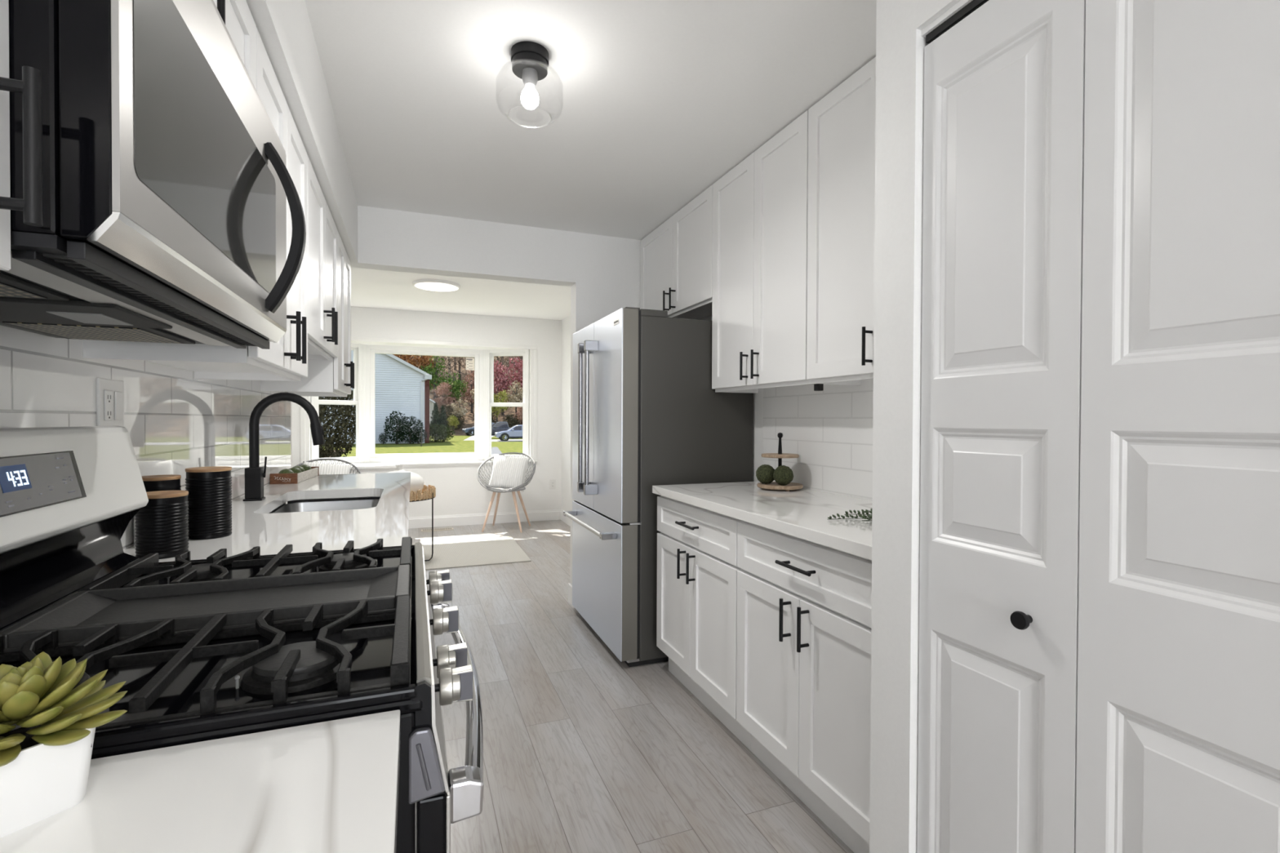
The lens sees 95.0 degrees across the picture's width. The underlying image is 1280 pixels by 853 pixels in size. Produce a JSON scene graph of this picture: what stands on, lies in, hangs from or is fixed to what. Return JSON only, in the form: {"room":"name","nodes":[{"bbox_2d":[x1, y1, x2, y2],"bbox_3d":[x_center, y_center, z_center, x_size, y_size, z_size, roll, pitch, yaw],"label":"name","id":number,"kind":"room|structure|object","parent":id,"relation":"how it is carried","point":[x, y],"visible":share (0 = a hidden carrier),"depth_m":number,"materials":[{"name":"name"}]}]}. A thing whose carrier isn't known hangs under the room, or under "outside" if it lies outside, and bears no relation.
{"room":"kitchen","nodes":[
{"label":"kitchen","id":0,"kind":"room"},
{"bbox_2d":[0,724,95,837],"bbox_3d":[-0.495,0.275,0.467,0.076,0.062,0.076,1,1,30],"label":"pot","id":1,"kind":"object","parent":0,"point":[43,775],"depth_m":0.45,"materials":[{"name":"white ceramic"}]},
{"bbox_2d":[268,401,292,513],"bbox_3d":[-0.387,0.013,-0.980,0.132,2.446,9.251,0,1,-21],"label":"wall","id":2,"kind":"structure","parent":0,"point":[285,503],"depth_m":3.34,"materials":[{"name":"paint"}]},
{"bbox_2d":[0,0,43,270],"bbox_3d":[-0.591,-0.509,0.239,0.351,0.773,0.484,0,1,-21],"label":"upper cabinet","id":3,"kind":"object","parent":2,"relation":"attached to","point":[30,86],"visible":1,"depth_m":0.49,"materials":[{"name":"white paint"}]},
{"bbox_2d":[0,324,290,550],"bbox_3d":[-1.191,-0.174,1.293,0.008,0.936,4.275,0,1,-21],"label":"backsplash","id":4,"kind":"structure","parent":2,"relation":"attached to","point":[175,421],"depth_m":1.53,"materials":[{"name":"white tile"}]},
{"bbox_2d":[96,377,124,426],"bbox_3d":[-1.194,-0.047,1.326,0.010,0.118,0.118,0,1,-21],"label":"wall outlet","id":5,"kind":"object","parent":4,"relation":"attached to","point":[109,393],"visible":0.84,"depth_m":1.31,"materials":[{"name":"white plastic"}]},
{"bbox_2d":[104,390,112,420],"bbox_3d":[-1.183,-0.047,1.306,0.003,0.068,0.034,0,1,-21],"label":"socket","id":6,"kind":"object","parent":5,"relation":"attached to","point":[108,393],"depth_m":1.30,"materials":[{"name":"white plastic"}]},
{"bbox_2d":[114,391,122,420],"bbox_3d":[-1.199,-0.047,1.349,0.004,0.066,0.032,0,1,-21],"label":"switch","id":7,"kind":"object","parent":5,"relation":"attached to","point":[117,394],"depth_m":1.35,"materials":[{"name":"white plastic"}]},
{"bbox_2d":[83,27,307,381],"bbox_3d":[-1.116,-0.530,1.597,0.351,0.766,0.683,0,1,-21],"label":"upper cabinet","id":8,"kind":"object","parent":2,"relation":"attached to","point":[286,359],"visible":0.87,"depth_m":1.59,"materials":[{"name":"white paint"}]},
{"bbox_2d":[213,0,256,89],"bbox_3d":[-0.835,-0.746,0.869,0.351,0.315,0.869,0,1,-21],"label":"upper cabinet","id":9,"kind":"object","parent":2,"relation":"attached to","point":[236,15],"visible":0.17,"depth_m":1.23,"materials":[{"name":"white paint"}]},
{"bbox_2d":[0,0,306,349],"bbox_3d":[-0.771,-0.370,0.843,0.447,0.430,0.770,0,1,-21],"label":"microwave","id":10,"kind":"object","parent":9,"relation":"attached to","point":[167,182],"visible":0.98,"depth_m":0.67,"materials":[{"name":"silver metal"}]},
{"bbox_2d":[260,231,354,396],"bbox_3d":[-1.657,-0.547,2.996,0.351,0.766,0.628,0,1,-21],"label":"upper cabinet","id":11,"kind":"object","parent":2,"relation":"attached to","point":[326,378],"visible":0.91,"depth_m":2.94,"materials":[{"name":"white paint"}]},
{"bbox_2d":[306,155,337,360],"bbox_3d":[-1.391,-0.613,2.308,0.351,0.618,0.840,0,1,-21],"label":"upper cabinet","id":12,"kind":"object","parent":2,"relation":"attached to","point":[322,232],"visible":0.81,"depth_m":2.30,"materials":[{"name":"white paint"}]},
{"bbox_2d":[245,0,357,262],"bbox_3d":[-0.132,-1.046,-0.966,0.354,0.326,9.119,0,1,-21],"label":"soffit","id":13,"kind":"structure","parent":0,"point":[284,28],"depth_m":1.82,"materials":[{"name":"paint"}]},
{"bbox_2d":[291,306,561,517],"bbox_3d":[-2.466,-0.080,6.707,3.440,2.446,0.150,0,1,-21],"label":"wall","id":14,"kind":"structure","parent":0,"point":[459,491],"depth_m":6.87,"materials":[{"name":"paint"}]},
{"bbox_2d":[311,342,358,464],"bbox_3d":[-3.381,-0.264,6.549,0.110,1.360,0.570,1,1,41],"label":"window","id":15,"kind":"structure","parent":14,"relation":"in","point":[315,402],"depth_m":6.61,"materials":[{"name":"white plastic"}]},
{"bbox_2d":[300,337,537,465],"bbox_3d":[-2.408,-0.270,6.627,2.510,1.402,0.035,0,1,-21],"label":"trim","id":16,"kind":"structure","parent":14,"relation":"attached to","point":[353,339],"depth_m":6.75,"materials":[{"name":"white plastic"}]},
{"bbox_2d":[358,343,489,462],"bbox_3d":[-2.542,-0.265,6.980,1.452,1.360,0.121,0,1,-21],"label":"trim","id":17,"kind":"structure","parent":14,"relation":"attached to","point":[361,347],"depth_m":6.72,"materials":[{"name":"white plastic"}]},
{"bbox_2d":[337,460,533,466],"bbox_3d":[-2.504,0.431,6.875,2.440,0.030,0.520,0,1,-21],"label":"trim","id":18,"kind":"structure","parent":14,"relation":"attached to","point":[455,460],"depth_m":6.79,"materials":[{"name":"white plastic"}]},
{"bbox_2d":[351,341,524,350],"bbox_3d":[-2.502,-0.956,6.870,2.440,0.035,0.499,0,1,-21],"label":"trim","id":19,"kind":"structure","parent":14,"relation":"attached to","point":[353,342],"depth_m":6.82,"materials":[{"name":"white plastic"}]},
{"bbox_2d":[408,509,560,528],"bbox_3d":[-2.449,1.082,6.639,3.180,0.125,0.016,0,1,-21],"label":"baseboard","id":20,"kind":"structure","parent":14,"relation":"attached to","point":[553,514],"depth_m":6.85,"materials":[{"name":"white paint"}]},
{"bbox_2d":[489,349,528,460],"bbox_3d":[-1.632,-0.264,7.225,0.570,1.360,0.110,0,1,7],"label":"window","id":21,"kind":"structure","parent":14,"relation":"in","point":[525,353],"depth_m":7.17,"materials":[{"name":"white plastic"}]},
{"bbox_2d":[350,205,640,585],"bbox_3d":[-0.875,-0.041,3.720,2.348,2.446,0.132,0,1,-21],"label":"wall header","id":22,"kind":"structure","parent":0,"point":[602,273],"depth_m":3.68,"materials":[{"name":"paint"}]},
{"bbox_2d":[568,583,574,608],"bbox_3d":[-0.453,1.122,3.897,0.012,0.120,0.156,0,1,-21],"label":"baseboard","id":23,"kind":"object","parent":22,"relation":"attached to","point":[570,586],"visible":0.64,"depth_m":3.91,"materials":[{"name":"white paint"}]},
{"bbox_2d":[304,0,876,319],"bbox_3d":[0.050,-1.290,0.979,4.000,0.120,12.620,0,1,-21],"label":"ceiling","id":24,"kind":"structure","parent":0,"point":[662,100],"depth_m":2.25,"materials":[{"name":"paint"}]},
{"bbox_2d":[412,279,460,292],"bbox_3d":[-1.836,-1.271,5.300,0.410,0.028,0.410,0,1,-21],"label":"recessed light","id":25,"kind":"object","parent":24,"relation":"in","point":[432,285],"visible":1,"depth_m":5.23,"materials":[{"name":"white paint"}]},
{"bbox_2d":[414,282,457,291],"bbox_3d":[-1.836,-1.262,5.300,0.370,0.009,0.370,0,1,-21],"label":"diffuser","id":26,"kind":"object","parent":25,"relation":"attached to","point":[432,286],"depth_m":5.28,"materials":[{"name":"white"}]},
{"bbox_2d":[495,40,563,128],"bbox_3d":[-0.366,-1.135,1.952,0.220,0.214,0.220,0,1,-21],"label":"ceiling lamp","id":27,"kind":"object","parent":24,"relation":"attached to","point":[529,60],"visible":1,"depth_m":1.93,"materials":[{"name":"black metal"}]},
{"bbox_2d":[521,67,537,87],"bbox_3d":[-0.366,-1.158,1.952,0.052,0.048,0.052,0,1,-21],"label":"socket","id":28,"kind":"object","parent":27,"relation":"attached to","point":[529,75],"depth_m":1.93,"materials":[{"name":"grey"}]},
{"bbox_2d":[408,520,853,852],"bbox_3d":[0.040,1.276,1.007,4.000,0.120,12.620,0,1,-21],"label":"floor","id":29,"kind":"structure","parent":0,"point":[585,750],"depth_m":2.21,"materials":[{"name":"grey wood"}]},
{"bbox_2d":[0,426,484,852],"bbox_3d":[-0.639,0.609,0.910,0.744,1.212,0.789,0,1,-21],"label":"gas range","id":30,"kind":"object","parent":29,"relation":"on","point":[218,646],"visible":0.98,"depth_m":0.81,"materials":[{"name":"black metal"}]},
{"bbox_2d":[0,463,32,493],"bbox_3d":[-0.865,0.071,0.811,0.008,0.035,0.063,0,1,-21],"label":"clock","id":31,"kind":"object","parent":30,"relation":"on","point":[14,477],"depth_m":0.81,"materials":[{"name":"blue"}]},
{"bbox_2d":[0,544,431,759],"bbox_3d":[-0.660,0.291,0.901,0.618,0.039,0.783,0,1,-21],"label":"cooktop","id":32,"kind":"object","parent":30,"relation":"in","point":[285,639],"depth_m":0.77,"materials":[{"name":"black metal"}]},
{"bbox_2d":[295,457,360,474],"bbox_3d":[-2.942,0.735,5.450,0.649,0.848,0.548,0,1,-27],"label":"chair","id":33,"kind":"object","parent":29,"relation":"on","point":[325,459],"visible":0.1,"depth_m":5.67,"materials":[{"name":"grey"}]},
{"bbox_2d":[302,461,351,475],"bbox_3d":[-2.936,0.527,5.466,0.452,0.412,0.190,0,1,-28],"label":"throw pillow","id":34,"kind":"object","parent":33,"relation":"on","point":[324,468],"visible":0.27,"depth_m":5.47,"materials":[{"name":"white fabric"}]},
{"bbox_2d":[287,496,412,545],"bbox_3d":[-1.235,0.760,2.299,0.635,0.874,2.218,0,1,-21],"label":"base cabinet","id":35,"kind":"object","parent":29,"relation":"on","point":[372,497],"visible":0.02,"depth_m":3.28,"materials":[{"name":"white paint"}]},
{"bbox_2d":[123,472,410,562],"bbox_3d":[-1.239,0.302,2.299,0.627,0.038,2.234,0,1,-21],"label":"countertop","id":36,"kind":"structure","parent":35,"relation":"on","point":[252,524],"depth_m":1.82,"materials":[{"name":"white stone"}]},
{"bbox_2d":[141,474,181,492],"bbox_3d":[-1.202,0.208,1.468,0.086,0.168,0.086,0,1,-25],"label":"canister","id":37,"kind":"object","parent":36,"relation":"on","point":[169,482],"visible":0.09,"depth_m":1.44,"materials":[{"name":"black"}]},
{"bbox_2d":[134,490,188,559],"bbox_3d":[-1.091,0.223,1.339,0.095,0.143,0.095,0,1,-21],"label":"canister","id":38,"kind":"object","parent":36,"relation":"on","point":[162,527],"visible":0.88,"depth_m":1.31,"materials":[{"name":"black"}]},
{"bbox_2d":[185,466,231,539],"bbox_3d":[-1.143,0.201,1.557,0.100,0.182,0.100,0,1,-21],"label":"canister","id":39,"kind":"object","parent":36,"relation":"on","point":[209,489],"visible":0.95,"depth_m":1.52,"materials":[{"name":"black"}]},
{"bbox_2d":[243,392,324,501],"bbox_3d":[-1.383,0.075,2.288,0.271,0.415,0.062,0,1,-21],"label":"faucet","id":40,"kind":"object","parent":36,"relation":"on","point":[255,474],"visible":1,"depth_m":2.25,"materials":[{"name":"black metal"}]},
{"bbox_2d":[270,466,319,484],"bbox_3d":[-1.766,0.248,3.013,0.116,0.050,0.426,0,1,-16],"label":"wooden crate","id":41,"kind":"object","parent":36,"relation":"on","point":[275,478],"visible":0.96,"depth_m":2.82,"materials":[{"name":"brown wood"}]},
{"bbox_2d":[271,499,379,513],"bbox_3d":[-1.221,0.416,2.294,0.402,0.162,0.684,0,1,-21],"label":"sink","id":42,"kind":"object","parent":36,"relation":"in","point":[361,504],"visible":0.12,"depth_m":2.59,"materials":[{"name":"silver metal"}]},
{"bbox_2d":[349,462,399,474],"bbox_3d":[-2.979,0.776,6.154,0.842,0.742,0.350,0,1,-21],"label":"dining table","id":43,"kind":"object","parent":29,"relation":"on","point":[363,468],"visible":0.06,"depth_m":6.09,"materials":[{"name":"white paint"}]},
{"bbox_2d":[412,535,531,569],"bbox_3d":[-1.804,1.156,5.352,1.415,0.010,1.142,0,1,-21],"label":"rug","id":44,"kind":"object","parent":29,"relation":"on","point":[451,553],"visible":0.56,"depth_m":5.37,"materials":[{"name":"beige fabric"}]},
{"bbox_2d":[409,484,435,561],"bbox_3d":[-2.067,0.838,5.034,0.593,0.630,0.593,0,1,-21],"label":"stool","id":45,"kind":"object","parent":44,"relation":"on","point":[428,492],"visible":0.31,"depth_m":4.99,"materials":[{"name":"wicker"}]},
{"bbox_2d":[388,464,424,497],"bbox_3d":[-2.069,0.466,5.039,0.406,0.274,0.406,0,1,-21],"label":"vase","id":46,"kind":"object","parent":45,"relation":"on","point":[417,482],"visible":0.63,"depth_m":4.99,"materials":[{"name":"white ceramic"}]},
{"bbox_2d":[476,452,535,532],"bbox_3d":[-1.492,0.728,6.600,0.649,0.848,0.548,0,1,0],"label":"chair","id":47,"kind":"object","parent":29,"relation":"on","point":[495,490],"visible":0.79,"depth_m":6.53,"materials":[{"name":"grey"}]},
{"bbox_2d":[488,453,529,491],"bbox_3d":[-1.478,0.520,6.612,0.451,0.412,0.188,0,1,0],"label":"throw pillow","id":48,"kind":"object","parent":47,"relation":"on","point":[508,473],"visible":0.94,"depth_m":6.55,"materials":[{"name":"white fabric"}]},
{"bbox_2d":[563,306,753,666],"bbox_3d":[0.051,0.298,3.413,0.822,1.783,0.942,0,1,-21],"label":"refrigerator","id":49,"kind":"object","parent":29,"relation":"on","point":[646,411],"visible":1,"depth_m":2.98,"materials":[{"name":"grey metal"}]},
{"bbox_2d":[656,495,751,751],"bbox_3d":[0.470,0.762,2.598,0.624,0.876,0.752,0,1,-21],"label":"base cabinet","id":50,"kind":"object","parent":29,"relation":"on","point":[696,613],"visible":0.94,"depth_m":2.43,"materials":[{"name":"white paint"}]},
{"bbox_2d":[736,520,871,852],"bbox_3d":[0.742,0.771,1.894,0.624,0.876,0.753,0,1,-21],"label":"base cabinet","id":51,"kind":"object","parent":29,"relation":"on","point":[804,607],"visible":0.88,"depth_m":1.75,"materials":[{"name":"white paint"}]},
{"bbox_2d":[652,481,872,560],"bbox_3d":[0.615,0.309,2.229,0.621,0.036,1.480,0,1,-21],"label":"countertop","id":52,"kind":"structure","parent":51,"relation":"on","point":[803,513],"depth_m":2.10,"materials":[{"name":"white stone"}]},
{"bbox_2d":[756,432,803,491],"bbox_3d":[0.638,0.156,2.674,0.204,0.259,0.204,0,1,-21],"label":"tiered tray","id":53,"kind":"object","parent":52,"relation":"on","point":[772,486],"visible":0.94,"depth_m":2.62,"materials":[{"name":"brown wood"}]},
{"bbox_2d":[755,464,774,484],"bbox_3d":[0.573,0.217,2.671,0.090,0.090,0.089,0,1,-21],"label":"moss ball","id":54,"kind":"object","parent":53,"relation":"on","point":[764,473],"visible":0.91,"depth_m":2.64,"materials":[{"name":"green plant"}]},
{"bbox_2d":[773,465,793,485],"bbox_3d":[0.640,0.218,2.620,0.090,0.090,0.090,0,1,-21],"label":"moss ball","id":55,"kind":"object","parent":53,"relation":"on","point":[783,475],"visible":1,"depth_m":2.59,"materials":[{"name":"green plant"}]},
{"bbox_2d":[826,508,872,520],"bbox_3d":[0.757,0.281,1.840,0.276,0.025,0.219,1,1,39],"label":"greenery sprig","id":56,"kind":"object","parent":52,"relation":"on","point":[864,517],"visible":0.24,"depth_m":1.84,"materials":[{"name":"green plant"}]},
{"bbox_3d":[-0.372,0.788,0.069,0.635,0.874,0.978,0,1,-21],"label":"base cabinet","id":57,"kind":"object","parent":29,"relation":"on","visible":0},
{"bbox_2d":[0,710,399,852],"bbox_3d":[-0.375,0.330,0.064,0.627,0.038,0.982,0,1,-21],"label":"countertop","id":58,"kind":"structure","parent":57,"relation":"on","point":[329,786],"depth_m":0.48,"materials":[{"name":"white stone"}]},
{"bbox_2d":[0,651,127,837],"bbox_3d":[-0.495,0.246,0.465,0.143,0.120,0.127,0,1,-21],"label":"succulent","id":59,"kind":"object","parent":58,"relation":"on","point":[47,726],"visible":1,"depth_m":0.46,"materials":[{"name":"green plant"}]},
{"bbox_2d":[561,314,866,511],"bbox_3d":[1.323,-0.007,1.487,0.140,2.446,12.620,0,1,-21],"label":"wall","id":60,"kind":"structure","parent":0,"point":[757,427],"depth_m":6.88,"materials":[{"name":"paint"}]},
{"bbox_2d":[560,509,570,526],"bbox_3d":[-0.393,1.100,5.708,0.016,0.125,3.203,0,1,-21],"label":"baseboard","id":61,"kind":"structure","parent":60,"relation":"attached to","point":[566,520],"depth_m":6.98,"materials":[{"name":"white paint"}]},
{"bbox_2d":[640,184,712,319],"bbox_3d":[0.291,-0.955,3.534,0.307,0.597,1.029,0,1,-21],"label":"upper cabinet","id":62,"kind":"object","parent":60,"relation":"attached to","point":[676,257],"visible":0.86,"depth_m":3.39,"materials":[{"name":"white paint"}]},
{"bbox_2d":[711,110,848,393],"bbox_3d":[0.616,-0.708,2.693,0.307,1.070,0.776,0,1,-21],"label":"upper cabinet","id":63,"kind":"object","parent":60,"relation":"attached to","point":[760,206],"visible":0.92,"depth_m":2.59,"materials":[{"name":"white paint"}]},
{"bbox_2d":[762,378,873,500],"bbox_3d":[0.910,0.048,2.343,0.012,0.486,1.488,0,1,-21],"label":"backsplash","id":64,"kind":"structure","parent":60,"relation":"attached to","point":[830,429],"depth_m":2.58,"materials":[{"name":"white tile"}]},
{"bbox_2d":[806,56,875,391],"bbox_3d":[0.897,-0.685,1.967,0.307,1.097,0.812,0,1,-21],"label":"upper cabinet","id":65,"kind":"object","parent":60,"relation":"attached to","point":[841,212],"visible":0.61,"depth_m":2.11,"materials":[{"name":"white paint"}]},
{"bbox_2d":[869,0,959,852],"bbox_3d":[2.046,0.029,-1.507,0.670,2.446,6.512,0,1,-21],"label":"wall","id":66,"kind":"structure","parent":0,"point":[900,45],"depth_m":1.34,"materials":[{"name":"paint"}]},
{"bbox_2d":[916,0,1279,852],"bbox_3d":[0.745,0.169,0.993,0.063,2.076,0.673,0,1,-21],"label":"door","id":67,"kind":"structure","parent":66,"relation":"in","point":[1099,668],"depth_m":0.95,"materials":[{"name":"white paint"}]},
{"label":"outside","id":68,"kind":"structure","parent":0,"visible":0},
{"bbox_2d":[406,355,522,435],"bbox_3d":[-27.842,-11.791,127.406,200.000,25.095,90.000,0,1,-21],"label":"hillside","id":69,"kind":"structure","parent":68,"point":[468,419],"depth_m":95.77,"materials":[{"name":"brown plant"}]},
{"bbox_2d":[392,354,424,368],"bbox_3d":[-36.975,-7.630,90.613,7.096,10.556,6.763,0,1,-20],"label":"autumn tree","id":70,"kind":"object","parent":69,"relation":"on","point":[400,356],"visible":0.12,"depth_m":90.41,"materials":[{"name":"orange plant"}]},
{"bbox_2d":[403,354,439,390],"bbox_3d":[-34.517,-7.548,92.662,6.262,9.774,6.570,0,1,-2],"label":"autumn tree","id":71,"kind":"object","parent":69,"relation":"on","point":[426,358],"visible":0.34,"depth_m":91.14,"materials":[{"name":"orange plant"}]},
{"bbox_2d":[418,355,450,401],"bbox_3d":[-31.871,-6.390,90.682,5.264,9.072,4.662,0,1,-17],"label":"leafy tree","id":72,"kind":"object","parent":69,"relation":"on","point":[432,371],"visible":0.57,"depth_m":90.20,"materials":[{"name":"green plant"}]},
{"bbox_2d":[428,355,453,400],"bbox_3d":[-33.629,-9.886,97.383,6.863,11.958,6.128,1,1,44],"label":"bare tree","id":73,"kind":"object","parent":69,"relation":"on","point":[437,361],"visible":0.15,"depth_m":97.48,"materials":[{"name":"beige plant"}]},
{"bbox_2d":[432,382,457,410],"bbox_3d":[-29.077,-3.720,87.238,3.776,5.797,3.733,0,1,-13],"label":"autumn tree","id":74,"kind":"object","parent":69,"relation":"on","point":[441,391],"visible":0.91,"depth_m":86.84,"materials":[{"name":"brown plant"}]},
{"bbox_2d":[437,404,456,424],"bbox_3d":[-27.927,-1.535,84.315,3.219,3.180,3.071,0,1,-17],"label":"shrub","id":75,"kind":"object","parent":69,"relation":"on","point":[447,407],"visible":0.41,"depth_m":83.99,"materials":[{"name":"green plant"}]},
{"bbox_2d":[433,355,465,385],"bbox_3d":[-33.669,-12.203,103.877,6.491,13.330,8.093,0,1,-1],"label":"bare tree","id":76,"kind":"object","parent":69,"relation":"on","point":[453,357],"visible":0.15,"depth_m":103.78,"materials":[{"name":"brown plant"}]},
{"bbox_2d":[446,414,459,433],"bbox_3d":[-25.745,-0.382,81.299,1.558,2.867,1.968,1,1,35],"label":"leafy tree","id":77,"kind":"object","parent":69,"relation":"on","point":[455,423],"visible":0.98,"depth_m":80.96,"materials":[{"name":"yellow plant"}]},
{"bbox_2d":[444,372,467,416],"bbox_3d":[-28.114,-4.671,88.650,4.184,7.211,3.706,0,1,14],"label":"leafy tree","id":78,"kind":"object","parent":69,"relation":"on","point":[455,388],"visible":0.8,"depth_m":88.36,"materials":[{"name":"green plant"}]},
{"bbox_2d":[450,398,467,426],"bbox_3d":[-26.010,-1.914,84.108,2.678,4.339,2.865,0,1,-4],"label":"autumn tree","id":79,"kind":"object","parent":69,"relation":"on","point":[460,411],"visible":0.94,"depth_m":83.98,"materials":[{"name":"beige plant"}]},
{"bbox_2d":[460,369,474,413],"bbox_3d":[-26.467,-5.641,93.006,4.817,7.480,4.872,0,1,1],"label":"autumn tree","id":80,"kind":"object","parent":69,"relation":"on","point":[471,380],"visible":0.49,"depth_m":92.15,"materials":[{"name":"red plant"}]},
{"bbox_2d":[491,389,509,422],"bbox_3d":[-20.832,-2.756,86.002,3.338,6.144,4.218,0,1,-4],"label":"leafy tree","id":81,"kind":"object","parent":69,"relation":"on","point":[496,399],"visible":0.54,"depth_m":85.85,"materials":[{"name":"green plant"}]},
{"bbox_2d":[493,356,518,414],"bbox_3d":[-22.009,-6.341,93.211,5.161,9.592,5.261,0,1,-37],"label":"maple tree","id":82,"kind":"object","parent":69,"relation":"on","point":[501,383],"visible":0.8,"depth_m":92.37,"materials":[{"name":"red plant"}]},
{"bbox_2d":[502,413,520,427],"bbox_3d":[-18.624,-0.505,84.824,2.621,2.714,2.747,0,1,-21],"label":"shrub","id":83,"kind":"object","parent":69,"relation":"on","point":[508,420],"visible":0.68,"depth_m":84.44,"materials":[{"name":"green plant"}]},
{"bbox_2d":[504,380,522,423],"bbox_3d":[-18.967,-3.633,89.388,4.484,6.792,4.192,1,1,36],"label":"autumn tree","id":84,"kind":"object","parent":69,"relation":"on","point":[511,398],"visible":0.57,"depth_m":88.58,"materials":[{"name":"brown plant"}]},
{"bbox_2d":[508,356,522,393],"bbox_3d":[-18.745,-6.916,95.423,5.604,10.217,5.498,0,1,20],"label":"maple tree","id":85,"kind":"object","parent":69,"relation":"on","point":[518,366],"visible":0.2,"depth_m":94.40,"materials":[{"name":"red plant"}]},
{"bbox_2d":[512,406,522,424],"bbox_3d":[-17.286,-1.163,85.593,2.558,3.927,2.529,0,1,-13],"label":"autumn tree","id":86,"kind":"object","parent":69,"relation":"on","point":[519,412],"visible":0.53,"depth_m":85.12,"materials":[{"name":"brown plant"}]},
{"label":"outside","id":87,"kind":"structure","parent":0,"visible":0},
{"bbox_2d":[321,435,522,457],"bbox_3d":[-11.831,1.839,44.450,170.000,0.300,76.600,0,1,-21],"label":"lawn","id":88,"kind":"structure","parent":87,"point":[455,444],"depth_m":46.80,"materials":[{"name":"green plant"}]},
{"bbox_2d":[321,350,431,444],"bbox_3d":[-26.795,-3.308,56.547,12.420,9.610,9.520,0,1,-21],"label":"house","id":89,"kind":"structure","parent":88,"relation":"on","point":[400,386],"depth_m":53.55,"materials":[{"name":"plastic"}]},
{"bbox_2d":[383,410,410,444],"bbox_3d":[-21.521,0.146,51.929,2.226,3.134,2.291,1,1,32],"label":"shrub","id":90,"kind":"object","parent":88,"relation":"on","point":[390,420],"visible":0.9,"depth_m":51.63,"materials":[{"name":"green plant"}]},
{"bbox_2d":[395,415,424,444],"bbox_3d":[-20.505,0.364,52.349,2.510,2.653,2.438,1,1,32],"label":"shrub","id":91,"kind":"object","parent":88,"relation":"on","point":[410,441],"visible":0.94,"depth_m":52.03,"materials":[{"name":"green plant"}]},
{"bbox_2d":[408,426,426,444],"bbox_3d":[-20.087,0.822,53.148,1.590,1.628,1.637,0,1,1],"label":"shrub","id":92,"kind":"object","parent":88,"relation":"on","point":[424,432],"visible":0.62,"depth_m":53.01,"materials":[{"name":"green plant"}]},
{"bbox_2d":[429,402,444,433],"bbox_3d":[-25.728,-0.809,73.704,2.350,4.548,2.256,0,1,-30],"label":"evergreen tree","id":93,"kind":"object","parent":88,"relation":"on","point":[435,411],"visible":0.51,"depth_m":73.54,"materials":[{"name":"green plant"}]},
{"bbox_2d":[429,422,448,442],"bbox_3d":[-19.932,0.641,57.169,2.472,1.930,2.415,1,1,39],"label":"round shrub","id":94,"kind":"object","parent":88,"relation":"on","point":[432,426],"visible":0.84,"depth_m":56.78,"materials":[{"name":"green plant"}]},
{"bbox_2d":[431,424,455,441],"bbox_3d":[-19.432,0.700,57.888,2.310,1.786,2.364,0,1,8],"label":"round shrub","id":95,"kind":"object","parent":88,"relation":"on","point":[448,428],"visible":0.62,"depth_m":57.72,"materials":[{"name":"green plant"}]},
{"bbox_2d":[439,404,452,426],"bbox_3d":[-25.353,-0.699,75.788,2.443,4.264,2.298,1,1,44],"label":"evergreen tree","id":96,"kind":"object","parent":88,"relation":"on","point":[442,413],"visible":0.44,"depth_m":75.76,"materials":[{"name":"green plant"}]},
{"bbox_2d":[462,422,494,435],"bbox_3d":[-21.786,0.380,80.577,4.776,1.805,2.142,0,1,-27],"label":"car","id":97,"kind":"object","parent":88,"relation":"on","point":[468,431],"visible":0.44,"depth_m":79.09,"materials":[{"name":"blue metal"}]},
{"bbox_2d":[491,422,510,435],"bbox_3d":[-16.304,0.441,68.759,5.231,2.001,2.346,0,1,-18],"label":"pickup truck","id":98,"kind":"object","parent":88,"relation":"on","point":[497,426],"visible":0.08,"depth_m":67.81,"materials":[{"name":"grey paint"}]},
{"bbox_3d":[-20.835,1.809,30.029,10.800,0.012,23.000,0,1,-21],"label":"mulch","id":99,"kind":"object","parent":88,"relation":"on","visible":0},
{"bbox_2d":[318,389,355,457],"bbox_3d":[-14.546,-0.404,26.555,3.638,5.050,3.632,0,1,6],"label":"dense shrub","id":100,"kind":"object","parent":99,"relation":"on","point":[343,411],"visible":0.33,"depth_m":26.21,"materials":[{"name":"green plant"}]},
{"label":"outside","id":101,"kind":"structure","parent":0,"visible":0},
{"bbox_2d":[491,439,522,441],"bbox_3d":[8.702,1.469,69.913,53.641,0.030,6.995,0,1,-19],"label":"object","id":102,"kind":"structure","parent":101,"point":[492,440],"depth_m":61.59,"materials":[{"name":"concrete"}]},
{"bbox_2d":[494,424,522,440],"bbox_3d":[-12.653,0.674,60.845,4.549,1.719,2.040,0,1,-18],"label":"car","id":103,"kind":"object","parent":102,"relation":"on","point":[516,431],"visible":0.55,"depth_m":59.84,"materials":[{"name":"silver metal"}]},
{"bbox_3d":[-2.532,-0.208,6.948,2.440,2.196,0.350,0,1,-21],"label":"trim","id":104,"kind":"structure","parent":0,"visible":0},
{"bbox_2d":[364,344,483,462],"bbox_3d":[-2.557,-0.266,7.018,1.330,1.360,0.100,0,1,-21],"label":"window","id":105,"kind":"structure","parent":104,"relation":"in","point":[476,364],"depth_m":6.96,"materials":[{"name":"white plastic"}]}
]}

